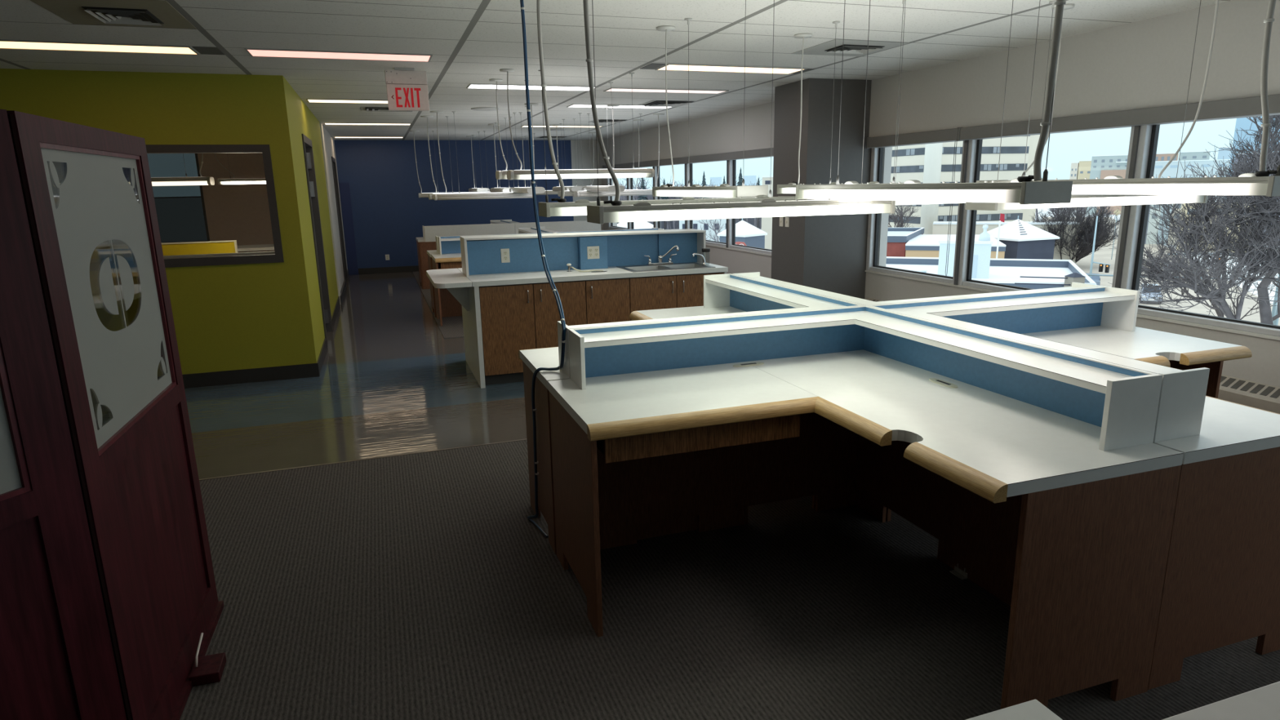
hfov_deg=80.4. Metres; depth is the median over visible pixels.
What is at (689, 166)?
window
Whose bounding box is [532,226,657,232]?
desk
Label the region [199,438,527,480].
trim
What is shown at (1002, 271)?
building
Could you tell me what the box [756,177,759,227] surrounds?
spruce
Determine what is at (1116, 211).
warning sign
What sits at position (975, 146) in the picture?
window
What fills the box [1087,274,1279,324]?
fence
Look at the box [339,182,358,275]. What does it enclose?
door
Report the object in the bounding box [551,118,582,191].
pendant light
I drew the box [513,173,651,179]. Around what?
diffuser
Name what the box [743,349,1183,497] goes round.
countertop
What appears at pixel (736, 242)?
restaurant sign
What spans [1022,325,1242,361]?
countertop
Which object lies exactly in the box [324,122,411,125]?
recessed light
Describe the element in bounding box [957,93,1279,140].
blind cassette
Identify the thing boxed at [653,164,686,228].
window
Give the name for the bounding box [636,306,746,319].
countertop
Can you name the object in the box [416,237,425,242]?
countertop
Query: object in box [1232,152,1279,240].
block
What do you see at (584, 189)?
diffuser
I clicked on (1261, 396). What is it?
baseboard heater
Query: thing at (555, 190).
diffuser
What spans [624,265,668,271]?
basin
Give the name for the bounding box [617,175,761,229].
treeline
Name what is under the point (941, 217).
window
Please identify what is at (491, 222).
shelf
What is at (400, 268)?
baseboard
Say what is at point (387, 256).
wall outlet
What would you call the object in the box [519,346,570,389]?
countertop
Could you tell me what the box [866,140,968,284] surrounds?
window
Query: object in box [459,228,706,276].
divider
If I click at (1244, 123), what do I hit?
glass tower
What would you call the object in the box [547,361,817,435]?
countertop
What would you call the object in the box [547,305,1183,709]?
desk
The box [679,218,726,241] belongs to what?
house
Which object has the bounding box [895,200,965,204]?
diffuser
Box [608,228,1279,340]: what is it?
trim
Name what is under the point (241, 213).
wall
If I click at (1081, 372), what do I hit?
shelf
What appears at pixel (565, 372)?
shelf
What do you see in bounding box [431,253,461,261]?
countertop
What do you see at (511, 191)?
diffuser
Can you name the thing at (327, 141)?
wall
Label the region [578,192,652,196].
diffuser
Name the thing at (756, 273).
shelf
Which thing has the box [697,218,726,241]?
bare tree
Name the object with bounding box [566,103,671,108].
recessed light
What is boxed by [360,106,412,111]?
ceiling vent
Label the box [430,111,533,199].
pendant light
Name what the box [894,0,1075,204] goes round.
pendant light
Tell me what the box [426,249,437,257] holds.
countertop
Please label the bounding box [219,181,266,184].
diffuser
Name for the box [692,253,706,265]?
tap
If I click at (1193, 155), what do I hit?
apartment block
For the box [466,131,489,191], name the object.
pendant light
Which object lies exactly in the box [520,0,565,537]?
cable bundle
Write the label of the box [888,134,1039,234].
office tower
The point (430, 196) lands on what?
pendant light
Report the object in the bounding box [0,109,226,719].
door
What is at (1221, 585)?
desk
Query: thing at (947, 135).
blind cassette
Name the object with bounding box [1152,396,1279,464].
countertop
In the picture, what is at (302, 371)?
baseboard
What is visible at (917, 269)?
rooftop unit
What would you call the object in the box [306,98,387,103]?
recessed light
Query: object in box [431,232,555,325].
desk
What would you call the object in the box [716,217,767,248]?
house
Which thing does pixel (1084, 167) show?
apartment block
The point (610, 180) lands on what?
window
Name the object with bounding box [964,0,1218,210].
pendant light
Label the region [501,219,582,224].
desk
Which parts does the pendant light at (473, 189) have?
cord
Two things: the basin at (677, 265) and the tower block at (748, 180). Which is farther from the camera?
the tower block at (748, 180)
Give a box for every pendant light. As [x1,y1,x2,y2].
[50,153,214,187]
[214,153,266,184]
[408,130,490,197]
[420,115,514,199]
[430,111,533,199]
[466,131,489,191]
[488,78,613,179]
[488,117,510,192]
[499,68,654,179]
[509,102,545,193]
[517,133,537,186]
[535,132,595,195]
[536,0,795,217]
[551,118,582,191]
[557,119,644,196]
[573,112,664,196]
[581,104,624,191]
[582,0,895,223]
[652,0,768,197]
[777,0,904,194]
[795,0,1072,204]
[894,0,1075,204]
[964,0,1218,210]
[976,0,1279,196]
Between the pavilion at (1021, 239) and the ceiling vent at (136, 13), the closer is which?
the ceiling vent at (136, 13)
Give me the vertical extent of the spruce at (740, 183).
17.510 m
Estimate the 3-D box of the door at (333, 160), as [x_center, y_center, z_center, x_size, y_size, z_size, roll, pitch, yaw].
[-5.133,-2.347,12.838,0.114,2.085,1.090,-5,14,-18]
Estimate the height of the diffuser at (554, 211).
0.036 m
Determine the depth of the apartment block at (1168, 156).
269.58 m
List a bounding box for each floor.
[91,271,526,479]
[179,440,1279,719]
[412,271,463,338]
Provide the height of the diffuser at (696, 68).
0.004 m
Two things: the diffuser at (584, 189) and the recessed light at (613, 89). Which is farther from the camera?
the diffuser at (584, 189)
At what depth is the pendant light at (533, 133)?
13.86 m
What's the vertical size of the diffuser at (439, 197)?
0.036 m
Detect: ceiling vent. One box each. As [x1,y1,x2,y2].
[30,0,196,29]
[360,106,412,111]
[536,136,567,138]
[587,119,629,123]
[638,100,695,106]
[791,39,909,56]
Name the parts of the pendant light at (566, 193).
cord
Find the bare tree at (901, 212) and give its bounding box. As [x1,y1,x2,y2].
[888,204,919,227]
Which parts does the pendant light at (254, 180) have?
cord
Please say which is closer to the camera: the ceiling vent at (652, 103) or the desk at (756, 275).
the desk at (756, 275)
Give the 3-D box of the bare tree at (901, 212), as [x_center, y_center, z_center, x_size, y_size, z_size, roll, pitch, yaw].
[41.982,-21.944,122.224,7.860,13.020,8.711,-5,14,-18]
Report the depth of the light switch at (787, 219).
7.27 m
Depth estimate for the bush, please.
111.56 m
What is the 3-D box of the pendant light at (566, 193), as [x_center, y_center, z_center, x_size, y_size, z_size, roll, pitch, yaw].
[-0.534,-2.828,10.610,1.255,1.028,0.206,-5,14,-18]
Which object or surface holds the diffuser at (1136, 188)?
attached to the pendant light at (1258, 183)
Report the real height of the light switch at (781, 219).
0.092 m
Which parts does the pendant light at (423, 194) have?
cord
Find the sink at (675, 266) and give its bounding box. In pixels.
[616,262,715,272]
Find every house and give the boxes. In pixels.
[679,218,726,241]
[1144,204,1151,244]
[1146,204,1161,244]
[1156,203,1173,244]
[1168,203,1182,244]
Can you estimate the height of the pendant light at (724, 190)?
0.964 m
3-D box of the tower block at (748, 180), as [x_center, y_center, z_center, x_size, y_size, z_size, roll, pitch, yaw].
[59.401,-91.314,411.830,11.734,17.080,13.899,-5,14,-18]
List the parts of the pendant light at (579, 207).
cord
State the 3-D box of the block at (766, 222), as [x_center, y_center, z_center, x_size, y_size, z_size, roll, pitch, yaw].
[25.934,-29.602,152.969,6.193,14.600,8.188,-5,14,-18]
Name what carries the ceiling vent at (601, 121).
in the ceiling
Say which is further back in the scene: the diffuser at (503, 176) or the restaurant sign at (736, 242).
the restaurant sign at (736, 242)
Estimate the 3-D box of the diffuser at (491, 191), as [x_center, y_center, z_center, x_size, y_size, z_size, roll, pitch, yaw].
[-1.909,-2.357,10.611,0.200,0.036,1.150,-5,14,-18]
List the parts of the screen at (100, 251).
edge trim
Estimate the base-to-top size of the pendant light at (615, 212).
1.019 m
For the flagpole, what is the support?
on the snow
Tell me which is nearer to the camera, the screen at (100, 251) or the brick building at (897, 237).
the screen at (100, 251)
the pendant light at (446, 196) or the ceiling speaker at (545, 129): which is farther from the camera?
the ceiling speaker at (545, 129)
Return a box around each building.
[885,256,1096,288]
[886,227,924,257]
[905,234,1005,258]
[1176,200,1249,252]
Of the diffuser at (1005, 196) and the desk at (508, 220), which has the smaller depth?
the diffuser at (1005, 196)
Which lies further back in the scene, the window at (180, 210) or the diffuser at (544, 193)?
the diffuser at (544, 193)
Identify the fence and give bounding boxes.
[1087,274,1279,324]
[1168,253,1279,322]
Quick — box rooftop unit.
[906,268,927,272]
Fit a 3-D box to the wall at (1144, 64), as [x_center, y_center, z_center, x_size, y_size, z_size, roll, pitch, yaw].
[2.262,-1.352,7.130,0.220,2.441,18.250,-5,14,-18]
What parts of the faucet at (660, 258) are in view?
lever handle, spout, lever handle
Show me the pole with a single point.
(1096, 220)
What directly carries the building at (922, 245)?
on the snow
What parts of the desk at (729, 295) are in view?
edge trim, panel, edge trim, modesty panel, divider panel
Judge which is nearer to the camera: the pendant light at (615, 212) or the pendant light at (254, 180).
the pendant light at (615, 212)
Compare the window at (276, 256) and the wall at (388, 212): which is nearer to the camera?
the window at (276, 256)
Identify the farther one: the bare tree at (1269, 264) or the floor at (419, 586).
the bare tree at (1269, 264)
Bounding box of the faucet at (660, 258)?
[644,244,679,265]
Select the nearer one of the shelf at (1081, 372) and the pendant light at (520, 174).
the shelf at (1081, 372)
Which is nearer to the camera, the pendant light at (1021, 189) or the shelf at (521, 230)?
the pendant light at (1021, 189)
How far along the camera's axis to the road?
89.53 m
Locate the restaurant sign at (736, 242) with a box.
[735,241,746,245]
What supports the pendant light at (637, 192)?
hanging from the ceiling
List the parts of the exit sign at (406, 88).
mounting plate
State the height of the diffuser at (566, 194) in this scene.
0.036 m
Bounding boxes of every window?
[60,162,126,244]
[89,144,284,271]
[146,153,209,243]
[607,177,628,229]
[627,166,654,229]
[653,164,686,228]
[686,160,728,247]
[728,160,771,254]
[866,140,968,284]
[937,213,1010,221]
[957,125,1140,291]
[1120,124,1279,336]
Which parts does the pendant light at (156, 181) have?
cord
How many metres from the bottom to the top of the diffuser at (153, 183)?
0.036 m
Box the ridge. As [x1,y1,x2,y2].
[617,195,761,229]
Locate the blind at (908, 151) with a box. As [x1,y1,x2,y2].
[906,148,915,155]
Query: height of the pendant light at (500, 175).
0.823 m
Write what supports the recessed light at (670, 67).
in the ceiling
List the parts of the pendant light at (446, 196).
cord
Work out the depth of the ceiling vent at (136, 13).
3.77 m
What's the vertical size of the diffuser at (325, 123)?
0.004 m
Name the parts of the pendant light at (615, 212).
cord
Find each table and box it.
[965,699,1062,719]
[1162,681,1279,719]
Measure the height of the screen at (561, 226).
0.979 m
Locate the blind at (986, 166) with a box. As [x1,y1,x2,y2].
[983,164,1019,170]
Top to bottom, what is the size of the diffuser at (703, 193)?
0.036 m
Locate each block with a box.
[710,177,721,186]
[743,175,755,185]
[761,175,773,249]
[1069,162,1079,208]
[1074,160,1091,209]
[1085,154,1128,214]
[1155,152,1178,160]
[1179,151,1210,160]
[1217,146,1231,159]
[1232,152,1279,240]
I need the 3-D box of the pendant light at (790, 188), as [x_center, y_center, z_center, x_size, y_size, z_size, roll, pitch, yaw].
[1.168,-1.450,4.366,0.166,0.966,1.204,-5,14,-18]
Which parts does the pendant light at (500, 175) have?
cord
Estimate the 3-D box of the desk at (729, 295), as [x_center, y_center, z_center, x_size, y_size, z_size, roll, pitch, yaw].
[0.095,0.139,4.086,1.511,0.987,1.509,-5,14,-18]
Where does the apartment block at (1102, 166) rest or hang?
on the snow
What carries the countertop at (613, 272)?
on the base cabinet at (501, 321)
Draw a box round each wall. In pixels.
[0,68,337,376]
[48,153,273,245]
[319,121,347,302]
[333,140,603,269]
[599,0,1279,386]
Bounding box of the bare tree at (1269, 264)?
[1107,114,1279,324]
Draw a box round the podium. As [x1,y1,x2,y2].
[932,221,1079,263]
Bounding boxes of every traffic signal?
[1098,263,1103,271]
[1104,264,1109,272]
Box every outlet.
[385,254,389,260]
[500,248,510,262]
[586,245,599,258]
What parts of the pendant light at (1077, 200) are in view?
cord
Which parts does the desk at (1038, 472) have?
panel, drawer, edge trim, modesty panel, edge trim, divider panel, modesty panel, edge trim, panel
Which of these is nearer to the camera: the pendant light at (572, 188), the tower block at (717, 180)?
the pendant light at (572, 188)
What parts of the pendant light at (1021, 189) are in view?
cord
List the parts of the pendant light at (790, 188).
cord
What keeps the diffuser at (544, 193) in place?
attached to the pendant light at (548, 192)
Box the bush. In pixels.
[1030,205,1120,262]
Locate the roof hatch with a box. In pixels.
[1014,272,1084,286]
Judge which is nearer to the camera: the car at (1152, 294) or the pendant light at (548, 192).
the pendant light at (548, 192)
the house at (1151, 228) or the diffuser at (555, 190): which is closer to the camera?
the diffuser at (555, 190)
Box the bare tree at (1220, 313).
[1139,155,1279,320]
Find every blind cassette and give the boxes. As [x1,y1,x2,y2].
[602,147,773,168]
[866,127,963,148]
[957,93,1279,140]
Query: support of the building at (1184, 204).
on the snow
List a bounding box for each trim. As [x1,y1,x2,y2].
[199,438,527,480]
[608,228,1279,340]
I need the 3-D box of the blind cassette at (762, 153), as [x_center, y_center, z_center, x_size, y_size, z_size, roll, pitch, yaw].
[0.628,-2.972,11.312,0.142,0.100,8.000,-5,14,-18]
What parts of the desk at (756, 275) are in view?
modesty panel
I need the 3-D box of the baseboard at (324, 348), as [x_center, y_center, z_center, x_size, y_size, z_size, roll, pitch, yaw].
[-4.109,-0.782,10.359,0.032,0.115,8.347,-5,14,-18]
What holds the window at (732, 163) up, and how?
in the wall at (1144, 64)
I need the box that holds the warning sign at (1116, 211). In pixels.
[1111,208,1120,259]
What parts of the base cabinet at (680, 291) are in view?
door, handle, door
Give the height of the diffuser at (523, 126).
0.004 m
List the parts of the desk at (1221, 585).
modesty panel, divider panel, edge trim, panel, panel, edge trim, edge trim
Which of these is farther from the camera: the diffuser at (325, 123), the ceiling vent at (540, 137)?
the ceiling vent at (540, 137)
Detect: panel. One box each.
[1098,373,1162,451]
[1153,367,1209,442]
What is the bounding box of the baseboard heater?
[864,297,1279,413]
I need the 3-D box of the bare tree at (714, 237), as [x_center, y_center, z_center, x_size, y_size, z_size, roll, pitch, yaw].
[8.877,-17.285,117.381,5.685,7.291,4.977,-5,14,-18]
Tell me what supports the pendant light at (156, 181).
hanging from the ceiling
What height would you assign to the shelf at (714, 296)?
0.207 m
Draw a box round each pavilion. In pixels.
[617,221,653,229]
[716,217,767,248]
[986,215,1059,259]
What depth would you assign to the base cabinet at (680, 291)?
6.37 m
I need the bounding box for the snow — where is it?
[758,208,1278,305]
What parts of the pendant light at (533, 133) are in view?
cord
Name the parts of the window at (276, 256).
sill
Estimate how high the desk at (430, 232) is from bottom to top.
0.979 m
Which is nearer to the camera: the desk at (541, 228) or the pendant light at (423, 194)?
the desk at (541, 228)
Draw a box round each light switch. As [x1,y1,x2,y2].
[779,216,783,226]
[785,217,789,226]
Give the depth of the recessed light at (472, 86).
6.93 m
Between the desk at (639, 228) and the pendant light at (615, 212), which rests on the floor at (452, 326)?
the desk at (639, 228)
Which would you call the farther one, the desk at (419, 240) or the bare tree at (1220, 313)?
the bare tree at (1220, 313)
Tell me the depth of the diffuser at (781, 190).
4.88 m
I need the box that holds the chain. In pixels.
[945,143,956,275]
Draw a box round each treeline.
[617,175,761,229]
[1035,205,1114,221]
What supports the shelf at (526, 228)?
attached to the desk at (527, 229)
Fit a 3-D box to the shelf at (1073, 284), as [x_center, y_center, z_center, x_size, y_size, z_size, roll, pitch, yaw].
[2.404,-0.306,4.086,0.016,0.207,0.188,-5,14,-18]
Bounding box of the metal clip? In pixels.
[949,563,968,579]
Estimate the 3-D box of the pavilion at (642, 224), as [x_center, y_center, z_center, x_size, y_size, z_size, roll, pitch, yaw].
[-0.897,-17.452,114.102,13.660,9.420,13.660,-5,14,-18]
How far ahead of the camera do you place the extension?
6.20 m
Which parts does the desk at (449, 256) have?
panel, edge trim, modesty panel, drawer, divider panel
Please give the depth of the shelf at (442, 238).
9.05 m
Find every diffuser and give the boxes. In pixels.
[53,181,208,186]
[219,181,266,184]
[324,123,409,124]
[335,137,402,137]
[437,195,532,199]
[468,84,589,90]
[490,190,503,192]
[501,174,506,179]
[510,190,528,193]
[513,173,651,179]
[523,125,595,127]
[535,192,557,195]
[550,206,586,216]
[552,189,572,191]
[564,193,573,195]
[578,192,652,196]
[583,188,608,191]
[603,203,891,222]
[653,190,736,197]
[659,64,800,73]
[778,187,795,193]
[798,189,1021,203]
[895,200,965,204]
[997,195,1204,209]
[1071,182,1267,195]
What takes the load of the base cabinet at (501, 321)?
on the floor at (389, 382)
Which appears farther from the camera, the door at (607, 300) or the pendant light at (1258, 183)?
the door at (607, 300)
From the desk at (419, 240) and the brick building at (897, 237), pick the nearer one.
the desk at (419, 240)
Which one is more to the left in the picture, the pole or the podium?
the podium
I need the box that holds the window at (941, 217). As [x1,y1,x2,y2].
[937,213,1010,221]
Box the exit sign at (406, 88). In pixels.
[384,67,429,111]
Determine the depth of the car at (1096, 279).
91.19 m
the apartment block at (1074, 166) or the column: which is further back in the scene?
the apartment block at (1074, 166)
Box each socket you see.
[503,251,507,259]
[588,248,598,256]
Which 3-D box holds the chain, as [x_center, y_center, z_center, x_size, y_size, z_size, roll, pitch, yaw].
[2.496,-1.206,6.085,0.004,1.072,0.026,-5,14,-18]
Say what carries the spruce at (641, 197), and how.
on the snow
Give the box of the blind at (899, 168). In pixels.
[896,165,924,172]
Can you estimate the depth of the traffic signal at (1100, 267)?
89.58 m
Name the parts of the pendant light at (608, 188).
cord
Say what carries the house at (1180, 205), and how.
on the snow
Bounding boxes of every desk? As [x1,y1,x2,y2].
[415,219,511,288]
[419,222,515,288]
[426,226,552,317]
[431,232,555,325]
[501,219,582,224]
[518,273,864,554]
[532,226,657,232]
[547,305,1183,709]
[553,228,664,232]
[731,271,1104,493]
[866,286,1279,689]
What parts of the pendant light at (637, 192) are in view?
cord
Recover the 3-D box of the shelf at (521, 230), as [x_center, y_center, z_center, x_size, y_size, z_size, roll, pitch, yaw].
[-2.005,-1.668,10.034,1.400,0.022,1.386,-5,14,-18]
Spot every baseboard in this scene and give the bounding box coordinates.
[89,363,319,396]
[316,269,348,376]
[358,265,418,274]
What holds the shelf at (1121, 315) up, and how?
attached to the desk at (1221, 585)
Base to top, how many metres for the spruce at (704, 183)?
16.850 m
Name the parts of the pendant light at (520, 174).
cord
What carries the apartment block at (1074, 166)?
on the snow
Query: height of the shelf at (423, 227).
0.207 m
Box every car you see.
[1086,273,1100,285]
[1138,283,1162,302]
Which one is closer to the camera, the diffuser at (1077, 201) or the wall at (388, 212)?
the diffuser at (1077, 201)
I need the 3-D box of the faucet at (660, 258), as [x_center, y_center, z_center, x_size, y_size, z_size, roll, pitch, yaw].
[0.187,-0.926,6.707,0.316,0.168,0.091,-5,14,-18]
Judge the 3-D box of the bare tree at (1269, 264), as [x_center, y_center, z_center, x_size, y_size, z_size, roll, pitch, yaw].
[34.541,-6.136,40.984,16.104,19.115,12.872,-1,13,2]
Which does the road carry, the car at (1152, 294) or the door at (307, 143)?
the car at (1152, 294)
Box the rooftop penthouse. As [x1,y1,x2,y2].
[937,224,993,278]
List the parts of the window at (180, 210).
pane, pane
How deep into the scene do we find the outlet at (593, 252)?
6.51 m
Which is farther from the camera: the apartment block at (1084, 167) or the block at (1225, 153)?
the apartment block at (1084, 167)
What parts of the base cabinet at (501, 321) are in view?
panel, door, handle, handle, door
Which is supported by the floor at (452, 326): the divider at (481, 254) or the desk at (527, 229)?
the desk at (527, 229)
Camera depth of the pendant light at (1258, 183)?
2.42 m
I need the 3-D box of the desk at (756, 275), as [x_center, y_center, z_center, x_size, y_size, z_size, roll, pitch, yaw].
[1.567,-0.002,4.574,1.593,0.987,1.507,-5,14,-18]
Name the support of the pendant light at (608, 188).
hanging from the ceiling
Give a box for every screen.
[90,240,238,258]
[515,220,600,233]
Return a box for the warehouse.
[1153,159,1230,199]
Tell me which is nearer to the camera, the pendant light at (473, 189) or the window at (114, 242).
the window at (114, 242)
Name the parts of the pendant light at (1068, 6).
cord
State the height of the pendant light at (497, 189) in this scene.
0.967 m
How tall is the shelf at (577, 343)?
0.207 m
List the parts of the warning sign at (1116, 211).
plate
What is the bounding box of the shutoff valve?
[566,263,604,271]
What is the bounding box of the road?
[1043,217,1279,325]
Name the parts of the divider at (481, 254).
panel, panel, shelf, panel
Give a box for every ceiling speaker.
[471,106,499,111]
[545,128,565,130]
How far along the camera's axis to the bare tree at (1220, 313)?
52.76 m
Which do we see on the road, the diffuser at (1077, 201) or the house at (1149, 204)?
the house at (1149, 204)
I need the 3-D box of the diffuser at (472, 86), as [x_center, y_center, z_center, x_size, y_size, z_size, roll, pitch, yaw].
[-0.987,-2.498,6.943,1.131,0.004,0.266,-5,14,-18]
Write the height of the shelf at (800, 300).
0.022 m
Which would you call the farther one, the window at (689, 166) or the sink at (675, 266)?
the window at (689, 166)
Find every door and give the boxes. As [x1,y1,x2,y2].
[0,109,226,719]
[301,133,333,348]
[331,156,347,279]
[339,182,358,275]
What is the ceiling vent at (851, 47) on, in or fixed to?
in the ceiling
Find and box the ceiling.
[0,0,1231,140]
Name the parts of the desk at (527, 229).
panel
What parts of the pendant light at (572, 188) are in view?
cord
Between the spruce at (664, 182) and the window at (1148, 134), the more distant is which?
the spruce at (664, 182)
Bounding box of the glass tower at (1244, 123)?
[1224,115,1279,197]
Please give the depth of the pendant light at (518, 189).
8.50 m
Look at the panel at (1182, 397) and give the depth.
2.25 m
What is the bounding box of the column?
[771,78,871,298]
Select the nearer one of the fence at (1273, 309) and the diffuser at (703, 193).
the diffuser at (703, 193)
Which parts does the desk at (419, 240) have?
panel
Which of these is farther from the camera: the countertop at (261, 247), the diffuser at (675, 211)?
the countertop at (261, 247)
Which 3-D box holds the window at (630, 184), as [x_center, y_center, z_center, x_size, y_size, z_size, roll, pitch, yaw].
[0.044,-2.861,13.265,0.105,1.278,1.422,-5,14,-18]
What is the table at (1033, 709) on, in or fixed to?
on the floor at (419, 586)
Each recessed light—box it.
[0,40,224,54]
[244,48,432,62]
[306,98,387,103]
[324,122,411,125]
[333,136,404,137]
[466,83,597,91]
[520,124,603,127]
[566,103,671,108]
[603,87,728,93]
[640,62,813,74]
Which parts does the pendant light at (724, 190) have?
cord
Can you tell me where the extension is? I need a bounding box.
[426,268,471,311]
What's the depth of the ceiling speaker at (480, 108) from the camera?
8.68 m
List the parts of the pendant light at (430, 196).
cord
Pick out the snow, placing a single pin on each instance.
(1039, 210)
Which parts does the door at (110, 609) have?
frosted pane, panel, frosted pane, panel, latch rod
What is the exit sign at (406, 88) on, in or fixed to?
hanging from the ceiling
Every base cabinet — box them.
[462,280,586,388]
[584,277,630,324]
[628,271,726,320]
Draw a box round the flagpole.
[995,213,1004,258]
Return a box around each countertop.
[237,244,274,253]
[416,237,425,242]
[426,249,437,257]
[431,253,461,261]
[457,262,728,286]
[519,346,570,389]
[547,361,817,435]
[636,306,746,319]
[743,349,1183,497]
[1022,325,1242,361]
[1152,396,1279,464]
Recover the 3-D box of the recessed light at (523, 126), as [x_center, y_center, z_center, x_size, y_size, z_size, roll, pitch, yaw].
[-1.182,-3.550,11.521,1.230,0.007,0.260,-5,14,-18]
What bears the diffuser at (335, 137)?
attached to the recessed light at (334, 136)
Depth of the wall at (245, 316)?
6.08 m
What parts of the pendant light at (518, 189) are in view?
cord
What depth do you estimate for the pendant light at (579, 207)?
3.25 m
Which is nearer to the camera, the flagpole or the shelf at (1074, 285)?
the shelf at (1074, 285)
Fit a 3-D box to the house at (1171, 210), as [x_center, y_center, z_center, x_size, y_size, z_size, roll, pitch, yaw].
[106.552,-28.395,153.675,12.465,8.930,9.795,-5,14,-18]
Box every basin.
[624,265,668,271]
[662,263,707,268]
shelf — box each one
[422,225,425,239]
[435,235,439,253]
[438,236,441,254]
[440,237,460,240]
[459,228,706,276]
[490,221,506,223]
[518,226,530,233]
[519,228,544,233]
[540,228,558,231]
[557,320,572,377]
[568,277,844,328]
[568,328,586,389]
[580,311,1133,393]
[703,273,731,307]
[731,271,759,276]
[748,275,1079,304]
[885,291,1182,373]
[1071,282,1104,287]
[1100,286,1140,331]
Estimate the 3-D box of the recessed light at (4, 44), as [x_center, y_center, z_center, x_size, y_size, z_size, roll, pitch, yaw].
[-3.307,-1.931,4.688,1.285,0.007,0.290,-5,14,-18]
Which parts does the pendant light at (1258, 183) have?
cord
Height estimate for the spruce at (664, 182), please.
15.140 m
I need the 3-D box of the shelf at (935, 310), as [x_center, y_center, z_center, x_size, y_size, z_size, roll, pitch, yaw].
[1.975,-0.140,3.091,1.438,0.022,1.400,-5,14,-18]
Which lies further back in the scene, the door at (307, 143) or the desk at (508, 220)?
the desk at (508, 220)
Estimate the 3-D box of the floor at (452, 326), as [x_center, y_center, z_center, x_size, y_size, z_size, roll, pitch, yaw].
[-1.410,-1.138,11.916,3.849,0.006,7.100,-5,14,-18]
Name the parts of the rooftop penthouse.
door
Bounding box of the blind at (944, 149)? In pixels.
[942,146,1000,153]
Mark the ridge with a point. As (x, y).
(750, 220)
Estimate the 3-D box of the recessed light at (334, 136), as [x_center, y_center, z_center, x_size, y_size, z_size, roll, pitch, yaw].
[-4.679,-3.849,13.104,1.130,0.007,0.280,-5,14,-18]
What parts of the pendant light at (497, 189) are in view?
cord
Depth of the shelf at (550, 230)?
10.35 m
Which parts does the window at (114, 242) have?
pane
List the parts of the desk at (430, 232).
panel, panel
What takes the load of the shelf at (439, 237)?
attached to the desk at (449, 256)
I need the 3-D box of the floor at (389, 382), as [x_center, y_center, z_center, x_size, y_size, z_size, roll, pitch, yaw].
[-2.233,0.366,5.933,9.420,0.200,18.250,-5,14,-18]
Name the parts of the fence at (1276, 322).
arm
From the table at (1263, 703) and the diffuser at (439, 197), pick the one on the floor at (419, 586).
the table at (1263, 703)
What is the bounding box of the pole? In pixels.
[1088,216,1110,278]
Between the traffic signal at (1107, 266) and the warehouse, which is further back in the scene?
the warehouse
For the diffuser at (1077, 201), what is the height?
0.036 m
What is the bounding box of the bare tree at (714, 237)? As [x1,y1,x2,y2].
[694,226,718,240]
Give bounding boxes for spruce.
[637,177,648,199]
[660,178,668,229]
[699,170,708,198]
[737,167,742,221]
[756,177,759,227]
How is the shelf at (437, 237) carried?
attached to the desk at (527, 229)
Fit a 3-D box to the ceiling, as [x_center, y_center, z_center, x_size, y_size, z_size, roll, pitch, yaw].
[-2.245,-2.211,5.351,9.700,0.200,18.450,-5,14,-18]
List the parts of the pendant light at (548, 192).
cord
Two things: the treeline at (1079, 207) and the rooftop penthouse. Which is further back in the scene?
the treeline at (1079, 207)
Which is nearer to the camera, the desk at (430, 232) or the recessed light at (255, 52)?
the recessed light at (255, 52)
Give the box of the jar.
[702,248,710,252]
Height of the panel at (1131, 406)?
0.207 m
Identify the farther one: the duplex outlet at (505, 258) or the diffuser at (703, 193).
the duplex outlet at (505, 258)
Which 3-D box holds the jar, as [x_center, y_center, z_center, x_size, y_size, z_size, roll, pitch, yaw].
[0.584,-0.917,6.718,0.074,0.140,0.073,-5,14,-18]
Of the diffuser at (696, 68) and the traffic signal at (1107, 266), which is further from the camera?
the traffic signal at (1107, 266)

